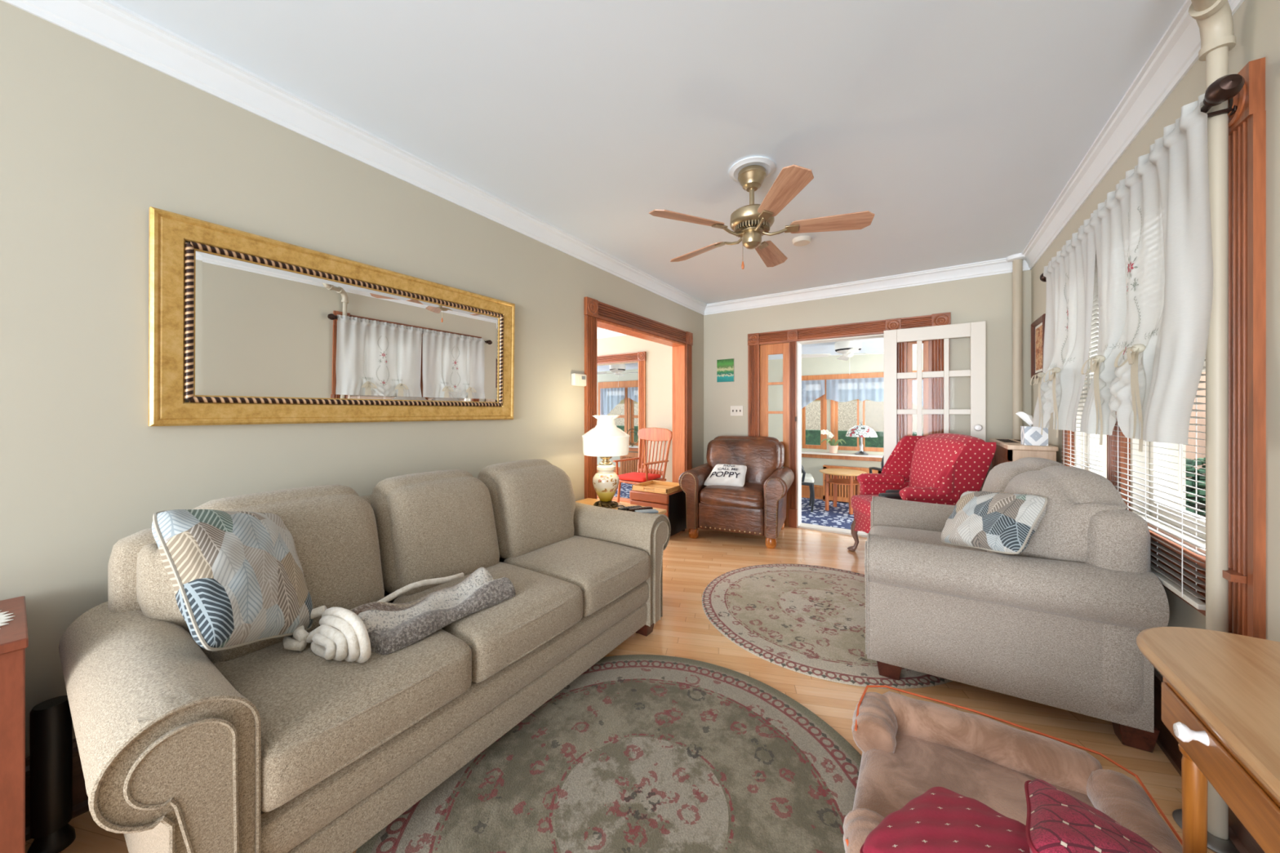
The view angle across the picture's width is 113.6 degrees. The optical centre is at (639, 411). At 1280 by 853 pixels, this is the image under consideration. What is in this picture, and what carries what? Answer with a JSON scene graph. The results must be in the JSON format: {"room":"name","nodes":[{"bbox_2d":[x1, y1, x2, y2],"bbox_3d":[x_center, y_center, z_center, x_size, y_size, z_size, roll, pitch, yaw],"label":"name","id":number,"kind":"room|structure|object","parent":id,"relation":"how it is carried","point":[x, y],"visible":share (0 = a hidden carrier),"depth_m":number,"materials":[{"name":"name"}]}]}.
{"room":"living room","nodes":[
{"label":"living room","id":0,"kind":"room"},
{"bbox_2d":[0,0,703,757],"bbox_3d":[-0.914,-0.020,2.542,0.169,2.440,5.818,0,0,34],"label":"wall","id":1,"kind":"structure","parent":0,"point":[93,136],"depth_m":1.37,"materials":[{"name":"paint"}]},
{"bbox_2d":[25,737,88,841],"bbox_3d":[-0.850,1.090,2.499,0.030,0.220,5.818,0,0,34],"label":"baseboard","id":2,"kind":"structure","parent":1,"relation":"attached to","point":[80,797],"depth_m":1.25,"materials":[{"name":"brown wood"}]},
{"bbox_2d":[148,206,515,426],"bbox_3d":[-1.190,-0.309,1.977,0.030,0.713,1.472,1,1,34],"label":"wall mirror","id":3,"kind":"object","parent":1,"relation":"attached to","point":[246,328],"visible":1,"depth_m":1.71,"materials":[{"name":"gold metal"}]},
{"bbox_2d":[195,250,498,402],"bbox_3d":[-1.198,-0.309,1.982,0.001,0.505,1.264,1,1,34],"label":"mirror glass","id":4,"kind":"object","parent":3,"relation":"attached to","point":[264,330],"depth_m":1.78,"materials":[{"name":"white"}]},
{"bbox_2d":[0,0,706,315],"bbox_3d":[-0.830,-1.188,2.485,0.078,0.105,5.818,0,0,34],"label":"crown molding","id":5,"kind":"structure","parent":1,"relation":"attached to","point":[107,24],"depth_m":1.65,"materials":[{"name":"paint"}]},
{"bbox_2d":[571,373,586,386],"bbox_3d":[-0.450,-0.235,3.092,0.038,0.090,0.136,0,0,34],"label":"thermostat","id":6,"kind":"object","parent":1,"relation":"attached to","point":[577,380],"visible":1,"depth_m":3.06,"materials":[{"name":"beige plastic"}]},
{"bbox_2d":[584,315,692,499],"bbox_3d":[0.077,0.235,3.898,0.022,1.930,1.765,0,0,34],"label":"trim","id":7,"kind":"structure","parent":1,"relation":"attached to","point":[590,322],"depth_m":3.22,"materials":[{"name":"brown wood"}]},
{"bbox_2d":[583,296,693,345],"bbox_3d":[0.083,-0.800,3.894,0.037,0.135,1.775,0,0,34],"label":"trim","id":8,"kind":"structure","parent":1,"relation":"attached to","point":[590,305],"depth_m":3.21,"materials":[{"name":"brown wood"}]},
{"bbox_2d":[25,497,1216,852],"bbox_3d":[-1.274,1.350,2.871,7.098,0.300,5.968,0,0,34],"label":"floor","id":9,"kind":"structure","parent":0,"point":[684,630],"depth_m":1.91,"materials":[{"name":"brown wood"}]},
{"bbox_2d":[0,595,28,852],"bbox_3d":[-1.781,0.846,0.712,0.395,0.668,0.832,0,0,34],"label":"cabinet","id":10,"kind":"object","parent":9,"relation":"on","point":[14,637],"visible":1,"depth_m":0.94,"materials":[{"name":"brown wood"}]},
{"bbox_2d":[0,610,15,629],"bbox_3d":[-1.660,0.510,0.899,0.356,0.002,0.356,0,0,34],"label":"doily","id":11,"kind":"object","parent":10,"relation":"on","point":[3,618],"visible":1,"depth_m":1.04,"materials":[{"name":"fabric"}]},
{"bbox_2d":[26,695,75,852],"bbox_3d":[-1.618,1.000,1.152,0.080,0.400,0.080,0,0,34],"label":"tower speaker","id":12,"kind":"object","parent":9,"relation":"on","point":[51,722],"visible":0.98,"depth_m":1.13},
{"bbox_2d":[58,459,671,852],"bbox_3d":[-0.727,0.740,1.765,0.884,0.921,1.987,0,0,34],"label":"sofa","id":13,"kind":"object","parent":9,"relation":"on","point":[184,746],"visible":0.88,"depth_m":1.18,"materials":[{"name":"beige fabric"}]},
{"bbox_2d":[151,509,312,651],"bbox_3d":[-1.121,0.465,1.192,0.288,0.412,0.348,0,0,13],"label":"throw pillow","id":14,"kind":"object","parent":13,"relation":"on","point":[237,578],"visible":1,"depth_m":1.10,"materials":[{"name":"multicoloured fabric"}]},
{"bbox_2d":[136,484,384,663],"bbox_3d":[-1.218,0.514,1.413,0.354,0.471,0.606,0,0,34],"label":"cushion","id":15,"kind":"object","parent":13,"relation":"on","point":[338,533],"depth_m":1.40,"materials":[{"name":"fabric"}]},
{"bbox_2d":[213,628,471,812],"bbox_3d":[-0.881,0.784,1.246,0.566,0.172,0.513,0,0,34],"label":"seat cushion","id":16,"kind":"object","parent":13,"relation":"on","point":[319,716],"depth_m":1.08,"materials":[{"name":"fabric"}]},
{"bbox_2d":[282,567,515,662],"bbox_3d":[-0.757,0.655,1.419,0.321,0.141,0.651,0,0,34],"label":"throw blanket","id":17,"kind":"object","parent":13,"relation":"on","point":[381,627],"visible":1,"depth_m":1.29,"materials":[{"name":"fabric"}]},
{"bbox_2d":[370,469,499,597],"bbox_3d":[-0.900,0.514,1.878,0.340,0.471,0.511,0,0,34],"label":"cushion","id":18,"kind":"object","parent":13,"relation":"on","point":[440,523],"depth_m":1.75,"materials":[{"name":"fabric"}]},
{"bbox_2d":[392,562,582,683],"bbox_3d":[-0.595,0.784,1.676,0.566,0.172,0.513,0,0,34],"label":"seat cushion","id":19,"kind":"object","parent":13,"relation":"on","point":[545,605],"depth_m":1.53,"materials":[{"name":"fabric"}]},
{"bbox_2d":[477,459,575,559],"bbox_3d":[-0.593,0.514,2.352,0.355,0.471,0.606,0,0,34],"label":"cushion","id":20,"kind":"object","parent":13,"relation":"on","point":[533,501],"depth_m":2.18,"materials":[{"name":"fabric"}]},
{"bbox_2d":[503,535,649,617],"bbox_3d":[-0.309,0.784,2.106,0.566,0.172,0.513,0,0,34],"label":"seat cushion","id":21,"kind":"object","parent":13,"relation":"on","point":[606,569],"depth_m":2.00,"materials":[{"name":"fabric"}]},
{"bbox_2d":[355,654,862,852],"bbox_3d":[0.005,1.194,1.270,1.574,0.011,1.574,0,0,34],"label":"round rug","id":22,"kind":"object","parent":9,"relation":"on","point":[637,753],"visible":0.81,"depth_m":1.36,"materials":[{"name":"fabric"}]},
{"bbox_2d":[575,497,666,514],"bbox_3d":[-0.181,0.920,2.818,0.675,0.560,0.280,0,0,34],"label":"end table","id":23,"kind":"object","parent":9,"relation":"on","point":[589,501],"visible":0.09,"depth_m":2.91,"materials":[{"name":"brown wood"}]},
{"bbox_2d":[582,415,630,508],"bbox_3d":[-0.231,0.325,2.838,0.323,0.630,0.323,0,0,-35],"label":"lamp","id":24,"kind":"object","parent":23,"relation":"on","point":[605,441],"visible":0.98,"depth_m":2.76,"materials":[{"name":"ceramic"}]},
{"bbox_2d":[592,464,619,502],"bbox_3d":[-0.231,0.479,2.838,0.180,0.250,0.180,0,0,34],"label":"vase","id":25,"kind":"object","parent":24,"relation":"on","point":[606,482],"depth_m":2.78,"materials":[{"name":"ceramic"}]},
{"bbox_2d":[613,427,672,502],"bbox_3d":[0.029,0.689,4.870,0.520,0.997,1.007,0,0,40],"label":"rocking chair","id":26,"kind":"object","parent":9,"relation":"on","point":[655,434],"visible":0.65,"depth_m":4.96,"materials":[{"name":"red wood"}]},
{"bbox_2d":[617,471,661,482],"bbox_3d":[-0.020,0.741,4.806,0.400,0.049,0.380,0,0,34],"label":"seat cushion","id":27,"kind":"object","parent":26,"relation":"on","point":[634,476],"visible":0.81,"depth_m":4.70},
{"bbox_2d":[629,489,686,536],"bbox_3d":[0.194,0.988,4.187,0.442,0.425,0.425,0,0,34],"label":"storage ottoman","id":28,"kind":"object","parent":9,"relation":"on","point":[674,503],"visible":0.43,"depth_m":4.02,"materials":[{"name":"leather"}]},
{"bbox_2d":[631,480,682,494],"bbox_3d":[0.191,0.749,4.185,0.400,0.048,0.380,0,0,34],"label":"serving tray","id":29,"kind":"object","parent":28,"relation":"on","point":[652,486],"visible":0.86,"depth_m":4.15,"materials":[{"name":"brown wood"}]},
{"bbox_2d":[678,435,794,548],"bbox_3d":[0.986,0.730,4.176,0.990,0.940,0.852,0,0,25],"label":"leather recliner","id":30,"kind":"object","parent":9,"relation":"on","point":[758,507],"visible":0.97,"depth_m":3.93,"materials":[{"name":"brown leather"}]},
{"bbox_2d":[703,464,746,486],"bbox_3d":[0.840,0.623,4.100,0.388,0.202,0.226,0,0,25],"label":"pillow","id":31,"kind":"object","parent":30,"relation":"on","point":[721,474],"visible":0.98,"depth_m":4.05,"materials":[{"name":"fabric"}]},
{"bbox_2d":[699,482,764,509],"bbox_3d":[0.924,0.790,4.043,0.596,0.180,0.559,0,0,25],"label":"seat cushion","id":32,"kind":"object","parent":30,"relation":"on","point":[751,495],"depth_m":3.83,"materials":[{"name":"brown leather"}]},
{"bbox_2d":[702,564,952,688],"bbox_3d":[1.119,1.194,2.547,1.470,0.011,1.470,0,0,-6],"label":"round rug","id":33,"kind":"object","parent":9,"relation":"on","point":[806,620],"visible":0.77,"depth_m":2.41,"materials":[{"name":"carpet"}]},
{"bbox_2d":[847,433,995,551],"bbox_3d":[2.129,0.689,3.295,0.734,1.038,0.800,0,0,4],"label":"chair","id":34,"kind":"object","parent":9,"relation":"on","point":[939,468],"visible":0.62,"depth_m":3.23,"materials":[{"name":"red fabric"}]},
{"bbox_2d":[851,494,878,518],"bbox_3d":[2.039,0.757,3.301,0.550,0.135,0.570,0,0,4],"label":"seat cushion","id":35,"kind":"object","parent":34,"relation":"on","point":[860,504],"depth_m":3.38,"materials":[{"name":"red fabric"}]},
{"bbox_2d":[878,493,902,500],"bbox_3d":[1.984,0.656,3.232,0.270,0.061,0.096,0,0,6],"label":"slipper","id":36,"kind":"object","parent":34,"relation":"on","point":[891,495],"visible":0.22,"depth_m":3.20,"materials":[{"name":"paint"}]},
{"bbox_2d":[843,684,1182,852],"bbox_3d":[0.916,1.088,1.074,0.711,0.210,0.764,0,0,34],"label":"pet bed","id":37,"kind":"object","parent":9,"relation":"on","point":[909,747],"visible":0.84,"depth_m":1.23,"materials":[{"name":"fabric"}]},
{"bbox_2d":[859,786,1030,852],"bbox_3d":[0.671,0.909,0.849,0.354,0.120,0.284,0,0,-29],"label":"cushion","id":38,"kind":"object","parent":37,"relation":"on","point":[940,820],"visible":0.91,"depth_m":0.88,"materials":[{"name":"red fabric"}]},
{"bbox_2d":[1024,778,1162,852],"bbox_3d":[0.918,0.863,0.734,0.358,0.215,0.323,0,0,42],"label":"velvet cushion","id":39,"kind":"object","parent":37,"relation":"on","point":[1057,821],"visible":1,"depth_m":0.78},
{"bbox_2d":[1006,253,1026,439],"bbox_3d":[3.006,-0.020,3.333,0.136,2.440,0.136,0,0,34],"label":"pipe","id":40,"kind":"object","parent":9,"relation":"on","point":[1017,260],"visible":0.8,"depth_m":3.31,"materials":[{"name":"paint"}]},
{"bbox_2d":[864,457,1169,752],"bbox_3d":[1.665,0.720,2.118,0.914,0.961,1.217,0,0,30],"label":"loveseat","id":41,"kind":"object","parent":9,"relation":"on","point":[1057,622],"visible":0.95,"depth_m":1.62,"materials":[{"name":"beige fabric"}]},
{"bbox_2d":[869,525,985,551],"bbox_3d":[1.626,0.784,2.367,0.596,0.172,0.386,0,0,30],"label":"seat cushion","id":42,"kind":"object","parent":41,"relation":"on","point":[931,535],"depth_m":2.42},
{"bbox_2d":[941,491,1048,554],"bbox_3d":[1.513,0.475,1.815,0.206,0.283,0.452,0,0,-1],"label":"throw pillow","id":43,"kind":"object","parent":41,"relation":"on","point":[1002,522],"visible":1,"depth_m":1.72,"materials":[{"name":"multicoloured fabric"}]},
{"bbox_2d":[981,457,1066,551],"bbox_3d":[1.984,0.494,2.214,0.354,0.511,0.479,0,0,30],"label":"cushion","id":44,"kind":"object","parent":41,"relation":"on","point":[997,478],"depth_m":2.11,"materials":[{"name":"fabric"}]},
{"bbox_2d":[986,466,1129,563],"bbox_3d":[1.741,0.494,1.794,0.356,0.511,0.479,0,0,30],"label":"cushion","id":45,"kind":"object","parent":41,"relation":"on","point":[1077,497],"depth_m":1.62,"materials":[{"name":"fabric"}]},
{"bbox_2d":[989,438,1058,468],"bbox_3d":[2.707,0.697,2.988,0.239,0.966,0.825,0,0,34],"label":"base cabinet","id":46,"kind":"object","parent":9,"relation":"on","point":[1006,450],"visible":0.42,"depth_m":2.71,"materials":[{"name":"brown wood"}]},
{"bbox_2d":[1015,411,1048,445],"bbox_3d":[2.530,0.106,2.713,0.146,0.215,0.112,0,0,34],"label":"tissue box","id":47,"kind":"object","parent":46,"relation":"on","point":[1030,435],"visible":0.81,"depth_m":2.67,"materials":[{"name":"cardboard"}]},
{"bbox_2d":[1172,0,1239,852],"bbox_3d":[1.553,-0.020,1.121,0.346,2.440,0.155,0,0,-39],"label":"pipe","id":48,"kind":"object","parent":9,"relation":"on","point":[1214,19],"visible":0.79,"depth_m":1.17,"materials":[{"name":"paint"}]},
{"bbox_2d":[1136,626,1279,852],"bbox_3d":[0.961,0.843,0.465,0.341,0.715,1.140,0,0,34],"label":"console table","id":49,"kind":"object","parent":9,"relation":"on","point":[1220,691],"visible":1,"depth_m":0.73,"materials":[{"name":"brown wood"}]},
{"bbox_2d":[110,0,1186,303],"bbox_3d":[-0.044,-1.315,1.151,3.145,0.150,7.468,0,0,34],"label":"ceiling","id":50,"kind":"structure","parent":0,"point":[960,125],"depth_m":1.68,"materials":[{"name":"paint"}]},
{"bbox_2d":[648,155,875,269],"bbox_3d":[0.590,-0.982,2.177,1.085,0.514,1.044,0,0,34],"label":"ceiling fan","id":51,"kind":"object","parent":50,"relation":"hanging from","point":[750,222],"visible":1,"depth_m":2.06,"materials":[{"name":"wood"}]},
{"bbox_2d":[733,219,769,238],"bbox_3d":[0.572,-0.933,2.142,0.176,0.026,0.176,0,0,34],"label":"vent","id":52,"kind":"object","parent":51,"relation":"attached to","point":[742,226],"depth_m":2.09,"materials":[{"name":"gold metal"}]},
{"bbox_2d":[791,235,811,246],"bbox_3d":[1.163,-1.225,3.010,0.130,0.030,0.130,0,0,34],"label":"smoke detector","id":53,"kind":"object","parent":50,"relation":"attached to","point":[799,241],"visible":1,"depth_m":2.98,"materials":[{"name":"white paint"}]},
{"bbox_2d":[613,482,853,529],"bbox_3d":[0.499,1.550,6.886,11.200,0.300,2.682,0,0,34],"label":"floor","id":54,"kind":"structure","parent":0,"point":[838,517],"depth_m":5.79,"materials":[{"name":"blue carpet"}]},
{"bbox_2d":[620,452,638,474],"bbox_3d":[-0.020,1.120,8.542,0.900,0.560,0.080,0,0,34],"label":"radiator cover","id":55,"kind":"object","parent":54,"relation":"on","point":[628,466],"visible":0.19,"depth_m":8.63,"materials":[{"name":"brown wood"}]},
{"bbox_2d":[801,465,814,511],"bbox_3d":[2.235,0.902,6.126,0.568,1.004,0.576,0,0,19],"label":"chair","id":56,"kind":"object","parent":54,"relation":"on","point":[807,479],"visible":0.23,"depth_m":5.84,"materials":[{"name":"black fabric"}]},
{"bbox_2d":[819,468,866,514],"bbox_3d":[2.880,1.122,5.951,0.610,0.556,0.610,0,0,34],"label":"side table","id":57,"kind":"object","parent":54,"relation":"on","point":[834,481],"visible":0.91,"depth_m":5.92,"materials":[{"name":"brown wood"}]},
{"bbox_2d":[824,478,859,484],"bbox_3d":[2.880,0.993,5.951,0.480,0.015,0.480,0,0,34],"label":"shelf","id":58,"kind":"object","parent":57,"relation":"attached to","point":[833,481],"depth_m":5.91,"materials":[{"name":"red wood"}]},
{"bbox_2d":[822,464,881,502],"bbox_3d":[3.227,1.120,6.381,0.800,0.560,0.080,0,0,34],"label":"radiator cover","id":59,"kind":"object","parent":54,"relation":"on","point":[842,491],"visible":0.21,"depth_m":6.43,"materials":[{"name":"brown wood"}]},
{"bbox_2d":[597,349,923,485],"bbox_3d":[1.201,0.355,7.940,11.200,2.690,0.150,0,0,34],"label":"wall","id":60,"kind":"structure","parent":0,"point":[866,363],"depth_m":6.76,"materials":[{"name":"paint"}]},
{"bbox_2d":[631,399,638,445],"bbox_3d":[0.077,0.100,8.652,0.620,1.200,0.050,0,0,34],"label":"window","id":61,"kind":"structure","parent":60,"relation":"in","point":[633,416],"depth_m":8.79,"materials":[{"name":"brown wood"}]},
{"bbox_2d":[597,466,822,499],"bbox_3d":[1.151,1.290,7.865,11.200,0.220,0.030,0,0,34],"label":"baseboard","id":62,"kind":"structure","parent":60,"relation":"attached to","point":[818,489],"depth_m":6.80,"materials":[{"name":"brown wood"}]},
{"bbox_2d":[628,445,883,457],"bbox_3d":[1.592,0.690,7.445,7.000,0.100,0.240,0,0,34],"label":"sill","id":63,"kind":"structure","parent":60,"relation":"attached to","point":[802,451],"depth_m":6.41,"materials":[{"name":"white paint"}]},
{"bbox_2d":[820,429,845,453],"bbox_3d":[2.994,0.458,6.461,0.337,0.365,0.325,0,0,-11],"label":"orchid","id":64,"kind":"object","parent":63,"relation":"on","point":[833,448],"visible":1,"depth_m":6.46,"materials":[{"name":"plant"}]},
{"bbox_2d":[845,421,877,454],"bbox_3d":[3.317,0.390,6.273,0.433,0.500,0.433,0,0,34],"label":"glass lamp","id":65,"kind":"object","parent":63,"relation":"on","point":[861,431],"visible":1,"depth_m":6.16,"materials":[{"name":"glass"}]},
{"bbox_2d":[597,370,923,462],"bbox_3d":[1.603,0.085,7.552,6.900,1.470,0.050,0,0,34],"label":"windows","id":66,"kind":"structure","parent":60,"relation":"in","point":[625,384],"depth_m":6.67,"materials":[{"name":"brown wood"}]},
{"bbox_2d":[600,387,624,415],"bbox_3d":[-0.592,-0.135,8.982,0.660,0.750,0.034,0,0,34],"label":"valance","id":67,"kind":"object","parent":66,"relation":"hanging from","point":[610,397],"visible":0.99,"depth_m":9.04,"materials":[{"name":"white"}]},
{"bbox_2d":[627,386,638,403],"bbox_3d":[0.024,-0.255,8.572,0.660,0.510,0.033,0,0,34],"label":"valance","id":68,"kind":"object","parent":66,"relation":"hanging from","point":[633,392],"visible":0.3,"depth_m":8.68,"materials":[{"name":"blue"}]},
{"bbox_2d":[801,379,824,408],"bbox_3d":[2.730,-0.215,6.772,0.480,0.590,0.036,0,0,34],"label":"valance","id":69,"kind":"object","parent":66,"relation":"hanging from","point":[811,390],"visible":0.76,"depth_m":6.75,"materials":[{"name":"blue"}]},
{"bbox_2d":[826,377,883,402],"bbox_3d":[3.350,-0.330,6.359,0.970,0.360,0.036,0,0,34],"label":"valance","id":70,"kind":"object","parent":66,"relation":"attached to","point":[842,390],"visible":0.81,"depth_m":6.40,"materials":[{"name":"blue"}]},
{"bbox_2d":[912,379,923,406],"bbox_3d":[4.012,-0.220,5.918,0.580,0.580,0.035,0,0,34],"label":"valance","id":71,"kind":"object","parent":66,"relation":"hanging from","point":[914,382],"visible":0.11,"depth_m":5.97,"materials":[{"name":"white"}]},
{"bbox_2d":[802,395,822,448],"bbox_3d":[2.820,0.050,6.826,0.330,1.100,0.050,0,0,34],"label":"window","id":72,"kind":"structure","parent":60,"relation":"in","point":[804,446],"depth_m":6.80,"materials":[{"name":"brown wood"}]},
{"bbox_2d":[834,399,883,452],"bbox_3d":[3.678,0.050,6.255,1.410,1.100,0.050,0,0,34],"label":"window","id":73,"kind":"structure","parent":60,"relation":"in","point":[836,403],"depth_m":6.48,"materials":[{"name":"brown wood"}]},
{"bbox_2d":[597,337,923,371],"bbox_3d":[0.499,-0.940,6.886,11.200,0.100,2.682,0,0,34],"label":"ceiling","id":74,"kind":"structure","parent":0,"point":[868,345],"depth_m":6.01,"materials":[{"name":"paint"}]},
{"bbox_2d":[597,364,638,386],"bbox_3d":[-0.421,-0.680,7.849,0.884,0.420,0.884,0,0,-41],"label":"porch ceiling fan","id":75,"kind":"object","parent":74,"relation":"hanging from","point":[617,369],"visible":0.8,"depth_m":7.75,"materials":[{"name":"beige metal"}]},
{"bbox_2d":[801,340,883,360],"bbox_3d":[2.645,-0.680,5.327,0.884,0.420,0.884,0,0,-26],"label":"porch ceiling fan","id":76,"kind":"object","parent":74,"relation":"hanging from","point":[848,348],"visible":0.88,"depth_m":5.26,"materials":[{"name":"beige metal"}]},
{"bbox_2d":[835,347,861,351],"bbox_3d":[2.645,-0.782,5.327,0.303,0.019,0.303,0,0,34],"label":"blade","id":77,"kind":"object","parent":76,"relation":"attached to","point":[837,349],"depth_m":5.24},
{"bbox_2d":[597,270,1031,482],"bbox_3d":[0.328,-0.020,5.277,7.098,2.440,0.188,0,0,34],"label":"wall","id":78,"kind":"structure","parent":0,"point":[988,299],"depth_m":4.09,"materials":[{"name":"paint"}]},
{"bbox_2d":[597,328,627,338],"bbox_3d":[-1.037,-1.067,6.071,3.946,0.105,0.078,0,0,34],"label":"ceiling","id":79,"kind":"structure","parent":78,"relation":"attached to","point":[602,333],"depth_m":5.68,"materials":[{"name":"paint"}]},
{"bbox_2d":[638,360,645,468],"bbox_3d":[-0.570,0.270,5.794,1.530,1.860,0.022,0,0,34],"label":"door","id":80,"kind":"structure","parent":78,"relation":"in","point":[642,364],"depth_m":5.39,"materials":[{"name":"brown wood"}]},
{"bbox_2d":[716,358,734,382],"bbox_3d":[0.974,-0.469,4.768,0.202,0.258,0.017,0,0,34],"label":"canvas painting","id":81,"kind":"object","parent":78,"relation":"attached to","point":[725,367],"visible":1,"depth_m":4.75,"materials":[{"name":"green paint"}]},
{"bbox_2d":[730,405,743,415],"bbox_3d":[1.084,-0.012,4.696,0.150,0.114,0.016,0,0,34],"label":"light switch","id":82,"kind":"object","parent":78,"relation":"attached to","point":[735,410],"visible":1,"depth_m":4.69,"materials":[{"name":"white paint"}]},
{"bbox_2d":[760,342,788,525],"bbox_3d":[1.462,0.235,4.515,0.330,1.930,0.040,0,0,34],"label":"window","id":83,"kind":"structure","parent":78,"relation":"in","point":[766,350],"depth_m":4.50,"materials":[{"name":"brown wood"}]},
{"bbox_2d":[796,333,883,537],"bbox_3d":[2.006,0.235,4.181,0.815,1.930,0.152,0,0,34],"label":"door frame","id":84,"kind":"structure","parent":78,"relation":"attached to","point":[806,526],"depth_m":4.34,"materials":[{"name":"white paint"}]},
{"bbox_2d":[747,339,943,528],"bbox_3d":[1.937,0.235,4.121,1.787,1.930,0.028,0,0,34],"label":"trim","id":85,"kind":"structure","parent":78,"relation":"attached to","point":[935,347],"depth_m":4.33,"materials":[{"name":"brown wood"}]},
{"bbox_2d":[747,312,951,345],"bbox_3d":[1.937,-0.792,4.116,1.795,0.134,0.037,0,0,34],"label":"trim","id":86,"kind":"structure","parent":78,"relation":"attached to","point":[944,318],"depth_m":3.84,"materials":[{"name":"brown wood"}]},
{"bbox_2d":[704,257,1030,315],"bbox_3d":[1.916,-1.188,4.105,2.855,0.105,0.078,0,0,34],"label":"crown molding","id":87,"kind":"structure","parent":78,"relation":"attached to","point":[999,266],"depth_m":3.93,"materials":[{"name":"paint"}]},
{"bbox_2d":[906,340,928,435],"bbox_3d":[2.525,0.235,3.807,0.165,1.930,0.040,0,0,34],"label":"window","id":88,"kind":"structure","parent":78,"relation":"in","point":[909,344],"depth_m":3.81,"materials":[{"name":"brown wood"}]},
{"bbox_2d":[883,320,986,491],"bbox_3d":[2.530,0.217,3.628,0.727,1.925,0.102,0,0,34],"label":"french door","id":89,"kind":"structure","parent":78,"relation":"in","point":[976,331],"depth_m":3.62,"materials":[{"name":"white paint"}]},
{"bbox_2d":[1031,0,1279,678],"bbox_3d":[1.577,-0.020,0.883,0.150,2.440,5.818,0,0,34],"label":"wall","id":90,"kind":"structure","parent":0,"point":[1256,23],"depth_m":1.09,"materials":[{"name":"paint"}]},
{"bbox_2d":[1031,313,1045,378],"bbox_3d":[2.934,-0.470,3.081,0.026,0.430,0.380,0,0,34],"label":"framed print","id":91,"kind":"object","parent":90,"relation":"attached to","point":[1037,326],"visible":0.69,"depth_m":3.12,"materials":[{"name":"brown wood"}]},
{"bbox_2d":[1035,324,1042,370],"bbox_3d":[2.939,-0.470,3.077,0.002,0.314,0.264,0,0,34],"label":"picture","id":92,"kind":"object","parent":91,"relation":"attached to","point":[1038,327],"depth_m":3.10},
{"bbox_2d":[1075,307,1098,474],"bbox_3d":[2.399,-0.169,2.127,0.160,1.222,0.600,0,0,34],"label":"window","id":93,"kind":"structure","parent":90,"relation":"in","point":[1080,437],"depth_m":2.38,"materials":[{"name":"glass"}]},
{"bbox_2d":[1022,0,1244,270],"bbox_3d":[1.482,-1.188,0.947,0.078,0.105,5.818,0,0,34],"label":"crown molding","id":94,"kind":"structure","parent":90,"relation":"attached to","point":[1177,51],"depth_m":1.69,"materials":[{"name":"paint"}]},
{"bbox_2d":[1040,74,1244,281],"bbox_3d":[2.056,-0.845,1.845,0.111,0.062,1.900,0,0,34],"label":"curtain rod","id":95,"kind":"object","parent":90,"relation":"attached to","point":[1225,87],"visible":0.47,"depth_m":1.09,"materials":[{"name":"brown metal"}]},
{"bbox_2d":[1030,216,1095,437],"bbox_3d":[2.210,-0.372,2.225,0.126,1.005,0.847,0,0,34],"label":"curtain","id":96,"kind":"object","parent":95,"relation":"hanging from","point":[1069,275],"visible":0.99,"depth_m":2.10,"materials":[{"name":"white fabric"}]},
{"bbox_2d":[1080,93,1213,452],"bbox_3d":[1.748,-0.372,1.505,0.119,1.005,0.867,0,0,34],"label":"curtain","id":97,"kind":"object","parent":95,"relation":"hanging from","point":[1153,233],"visible":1,"depth_m":1.36,"materials":[{"name":"white fabric"}]},
{"bbox_2d":[1062,57,1266,639],"bbox_3d":[2.136,-0.140,1.764,0.195,1.560,1.705,0,0,34],"label":"window","id":98,"kind":"structure","parent":90,"relation":"in","point":[1162,451],"depth_m":1.13,"materials":[{"name":"brown wood"}]},
{"bbox_2d":[1061,248,1103,476],"bbox_3d":[2.299,-0.096,2.194,0.044,1.368,0.590,0,0,34],"label":"window blind","id":99,"kind":"object","parent":98,"relation":"attached to","point":[1095,320],"visible":0.15,"depth_m":2.01,"materials":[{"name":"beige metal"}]},
{"bbox_2d":[1111,359,1205,610],"bbox_3d":[1.850,-0.096,1.519,0.044,1.368,0.670,0,0,34],"label":"window blind","id":100,"kind":"object","parent":98,"relation":"attached to","point":[1184,592],"visible":0.2,"depth_m":1.37,"materials":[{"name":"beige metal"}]},
{"bbox_2d":[1154,669,1264,852],"bbox_3d":[1.502,1.090,0.933,0.030,0.220,5.818,0,0,34],"label":"baseboard","id":101,"kind":"structure","parent":90,"relation":"attached to","point":[1241,838],"depth_m":1.42,"materials":[{"name":"brown wood"}]},
{"bbox_2d":[1186,372,1205,489],"bbox_3d":[3.834,0.400,2.965,1.302,2.800,0.150,0,0,34],"label":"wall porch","id":102,"kind":"structure","parent":0,"point":[1189,455],"depth_m":2.87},
{"bbox_3d":[8.686,1.860,16.658,28.000,0.120,22.640,0,0,34],"label":"ground","id":103,"kind":"structure","parent":0,"visible":0},
{"bbox_2d":[607,400,923,432],"bbox_3d":[2.139,0.775,11.334,19.000,2.050,0.040,0,0,34],"label":"lattice fence","id":104,"kind":"object","parent":103,"relation":"on","point":[847,411],"visible":0.02,"depth_m":9.56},
{"bbox_2d":[616,425,923,447],"bbox_3d":[1.657,1.100,10.610,19.000,1.400,0.300,0,0,34],"label":"hedge","id":105,"kind":"object","parent":103,"relation":"on","point":[812,437],"visible":0.02,"depth_m":8.70,"materials":[{"name":"green plant"}]},
{"bbox_3d":[4.844,1.860,-1.663,8.092,0.120,10.600,0,0,34],"label":"ground","id":106,"kind":"structure","parent":0,"visible":0},
{"bbox_2d":[1186,457,1205,515],"bbox_3d":[3.645,1.036,2.641,0.807,1.530,0.193,0,0,34],"label":"shrub leaves","id":107,"kind":"object","parent":106,"relation":"on","point":[1188,462],"visible":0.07,"depth_m":2.66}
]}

